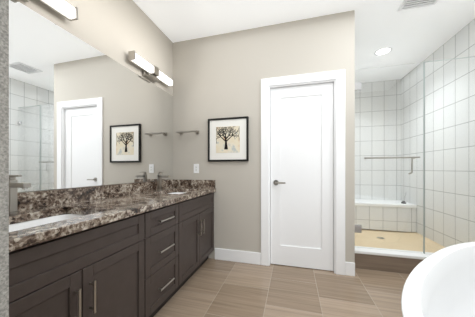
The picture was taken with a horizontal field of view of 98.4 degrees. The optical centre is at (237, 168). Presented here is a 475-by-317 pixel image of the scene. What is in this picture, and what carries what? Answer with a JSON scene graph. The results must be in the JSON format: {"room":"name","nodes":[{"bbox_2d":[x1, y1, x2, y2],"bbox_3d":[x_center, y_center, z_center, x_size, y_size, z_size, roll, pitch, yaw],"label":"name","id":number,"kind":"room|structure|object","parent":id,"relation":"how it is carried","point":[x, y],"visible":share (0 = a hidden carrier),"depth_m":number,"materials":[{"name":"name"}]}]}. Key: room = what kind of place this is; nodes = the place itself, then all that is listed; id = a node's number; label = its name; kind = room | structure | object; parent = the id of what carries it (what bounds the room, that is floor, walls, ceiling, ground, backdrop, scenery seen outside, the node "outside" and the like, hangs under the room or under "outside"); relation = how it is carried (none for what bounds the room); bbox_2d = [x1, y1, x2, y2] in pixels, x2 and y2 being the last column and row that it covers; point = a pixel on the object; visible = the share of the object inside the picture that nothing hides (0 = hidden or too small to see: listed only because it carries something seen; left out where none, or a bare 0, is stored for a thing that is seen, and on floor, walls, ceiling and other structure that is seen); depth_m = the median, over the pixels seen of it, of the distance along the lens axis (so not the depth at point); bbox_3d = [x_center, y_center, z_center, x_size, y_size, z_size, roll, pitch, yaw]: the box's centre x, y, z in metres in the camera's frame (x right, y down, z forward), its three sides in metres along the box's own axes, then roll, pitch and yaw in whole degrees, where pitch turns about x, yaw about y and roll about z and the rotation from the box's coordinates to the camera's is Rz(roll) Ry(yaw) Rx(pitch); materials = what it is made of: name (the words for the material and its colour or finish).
{"room":"bathroom","nodes":[
{"label":"bathroom","id":0,"kind":"room"},
{"bbox_2d":[0,0,8,316],"bbox_3d":[0.262,-0.270,0.168,3.420,2.740,0.130,0,0,15],"label":"wall","id":1,"kind":"structure","parent":0,"point":[4,158],"depth_m":0.43,"materials":[{"name":"paint"}]},
{"bbox_2d":[17,0,172,192],"bbox_3d":[-1.425,-0.270,0.708,0.120,2.740,4.320,0,0,15],"label":"wall","id":2,"kind":"structure","parent":0,"point":[117,30],"depth_m":1.84,"materials":[{"name":"paint"}]},
{"bbox_2d":[23,0,77,20],"bbox_3d":[-1.206,-1.027,1.084,0.106,0.120,0.640,0,0,15],"label":"sconce","id":3,"kind":"object","parent":2,"relation":"attached to","point":[66,10],"visible":1,"depth_m":1.31,"materials":[{"name":"white glass"}]},
{"bbox_2d":[9,0,172,191],"bbox_3d":[-1.102,-0.406,1.667,0.006,1.077,2.049,0,0,15],"label":"mirror","id":4,"kind":"object","parent":2,"relation":"attached to","point":[82,113],"visible":1,"depth_m":1.46,"materials":[{"name":"silver mirror"}]},
{"bbox_2d":[21,180,172,207],"bbox_3d":[-1.093,0.185,1.665,0.022,0.100,2.053,0,0,15],"label":"backsplash","id":5,"kind":"structure","parent":2,"relation":"attached to","point":[71,195],"depth_m":1.48,"materials":[{"name":"brown stone"}]},
{"bbox_2d":[128,50,173,86],"bbox_3d":[-0.908,-1.027,2.195,0.106,0.120,0.640,0,0,15],"label":"sconce","id":6,"kind":"object","parent":2,"relation":"attached to","point":[153,73],"visible":1,"depth_m":2.12,"materials":[{"name":"white glass"}]},
{"bbox_2d":[173,10,354,262],"bbox_3d":[0.200,-0.270,2.447,2.120,2.740,0.120,0,0,15],"label":"wall","id":7,"kind":"structure","parent":0,"point":[219,76],"depth_m":2.42,"materials":[{"name":"paint"}]},
{"bbox_2d":[176,130,198,134],"bbox_3d":[-0.622,-0.460,2.558,0.285,0.044,0.086,0,0,15],"label":"towel rail","id":8,"kind":"object","parent":7,"relation":"attached to","point":[182,132],"visible":1,"depth_m":2.53,"materials":[{"name":"silver metal"}]},
{"bbox_2d":[173,180,214,187],"bbox_3d":[-0.546,0.185,2.570,0.565,0.100,0.022,0,0,15],"label":"backsplash","id":9,"kind":"structure","parent":7,"relation":"attached to","point":[176,183],"depth_m":2.56,"materials":[{"name":"brown stone"}]},
{"bbox_2d":[194,164,198,172],"bbox_3d":[-0.517,-0.005,2.571,0.072,0.116,0.008,0,0,15],"label":"electrical outlet plate","id":10,"kind":"object","parent":7,"relation":"attached to","point":[196,168],"visible":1,"depth_m":2.57,"materials":[{"name":"white plastic"}]},
{"bbox_2d":[208,116,248,161],"bbox_3d":[-0.117,-0.351,2.453,0.505,0.522,0.028,0,0,15],"label":"picture frame","id":11,"kind":"object","parent":7,"relation":"attached to","point":[228,139],"visible":1,"depth_m":2.45,"materials":[{"name":"black"}]},
{"bbox_2d":[215,248,354,275],"bbox_3d":[0.465,1.032,2.305,1.535,0.135,0.016,0,0,15],"label":"baseboard","id":12,"kind":"structure","parent":7,"relation":"attached to","point":[239,256],"depth_m":2.40,"materials":[{"name":"white wood"}]},
{"bbox_2d":[271,83,332,270],"bbox_3d":[0.709,0.083,2.268,0.684,2.018,0.097,0,0,15],"label":"door","id":13,"kind":"structure","parent":7,"relation":"in","point":[301,176],"depth_m":2.28,"materials":[{"name":"white wood"}]},
{"bbox_2d":[261,69,344,274],"bbox_3d":[0.709,0.034,2.299,0.878,2.132,0.138,0,0,15],"label":"door frame","id":14,"kind":"structure","parent":7,"relation":"attached to","point":[336,78],"depth_m":2.21,"materials":[{"name":"white wood"}]},
{"bbox_2d":[154,258,409,316],"bbox_3d":[0.293,1.150,0.281,3.720,0.100,4.385,0,0,15],"label":"floor","id":15,"kind":"structure","parent":0,"point":[211,287],"depth_m":1.81,"materials":[{"name":"tile"}]},
{"bbox_2d":[9,192,213,316],"bbox_3d":[-0.809,0.688,1.589,0.610,0.823,2.053,0,0,15],"label":"bathroom vanity","id":16,"kind":"object","parent":15,"relation":"on","point":[141,249],"depth_m":1.12,"materials":[{"name":"black wood"}]},
{"bbox_2d":[9,188,215,247],"bbox_3d":[-0.815,0.255,1.591,0.597,0.040,2.053,0,0,15],"label":"countertop","id":17,"kind":"structure","parent":16,"relation":"on","point":[109,207],"depth_m":1.22,"materials":[{"name":"brown stone"}]},
{"bbox_2d":[9,176,30,215],"bbox_3d":[-1.123,0.132,1.046,0.141,0.204,0.053,0,0,15],"label":"faucet","id":18,"kind":"object","parent":17,"relation":"on","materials":[{"name":"silver metal"}]},
{"bbox_2d":[9,212,84,231],"bbox_3d":[-0.958,0.349,1.002,0.349,0.172,0.487,0,0,15],"label":"sink","id":19,"kind":"object","parent":17,"relation":"in","point":[29,221],"depth_m":1.13,"materials":[{"name":"white ceramic"}]},
{"bbox_2d":[157,172,168,191],"bbox_3d":[-0.808,0.132,2.225,0.141,0.204,0.053,0,0,15],"label":"faucet","id":20,"kind":"object","parent":17,"relation":"on","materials":[{"name":"silver metal"}]},
{"bbox_2d":[355,229,445,273],"bbox_3d":[2.138,1.002,3.013,1.267,0.195,1.860,0,0,15],"label":"pan","id":21,"kind":"object","parent":15,"relation":"on","point":[398,260],"visible":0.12,"depth_m":2.28,"materials":[{"name":"tile"}]},
{"bbox_2d":[355,199,416,231],"bbox_3d":[2.314,0.794,3.670,1.266,0.439,0.498,0,0,15],"label":"shower bench","id":22,"kind":"object","parent":21,"relation":"on","point":[393,220],"depth_m":3.39,"materials":[{"name":"tile"}]},
{"bbox_2d":[355,56,474,254],"bbox_3d":[1.917,-0.117,2.191,1.266,2.036,0.121,0,0,15],"label":"glass","id":23,"kind":"object","parent":21,"relation":"on","point":[358,228],"visible":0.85,"depth_m":2.19,"materials":[{"name":"grey"}]},
{"bbox_2d":[401,242,474,316],"bbox_3d":[1.281,0.800,0.801,1.386,0.600,1.497,0,0,15],"label":"bathtub","id":24,"kind":"object","parent":15,"relation":"on","point":[440,283],"visible":1,"depth_m":1.09,"materials":[{"name":"white ceramic"}]},
{"bbox_2d":[133,0,474,82],"bbox_3d":[0.552,-1.690,1.250,3.720,0.100,6.390,0,0,15],"label":"ceiling","id":25,"kind":"structure","parent":0,"point":[417,35],"depth_m":2.26,"materials":[{"name":"white paint"}]},
{"bbox_2d":[374,47,391,55],"bbox_3d":[2.029,-1.635,2.857,0.210,0.006,0.210,0,0,15],"label":"recessed light","id":26,"kind":"object","parent":25,"relation":"in","point":[383,51],"visible":1,"depth_m":2.85,"materials":[{"name":"white"}]},
{"bbox_2d":[397,0,438,11],"bbox_3d":[1.762,-1.630,1.922,0.320,0.016,0.315,0,0,15],"label":"ceiling vent","id":27,"kind":"object","parent":25,"relation":"in","point":[409,4],"visible":0.98,"depth_m":2.02,"materials":[{"name":"white"}]},
{"bbox_2d":[355,79,400,199],"bbox_3d":[2.380,-0.270,3.974,1.540,2.740,0.120,0,0,15],"label":"wall","id":28,"kind":"structure","parent":0,"point":[372,149],"depth_m":3.84,"materials":[{"name":"tile"}]},
{"bbox_2d":[401,19,474,246],"bbox_3d":[2.243,-0.270,0.719,0.120,2.740,6.240,0,0,15],"label":"wall","id":29,"kind":"structure","parent":0,"point":[460,44],"depth_m":2.68,"materials":[{"name":"tile"}]}
]}

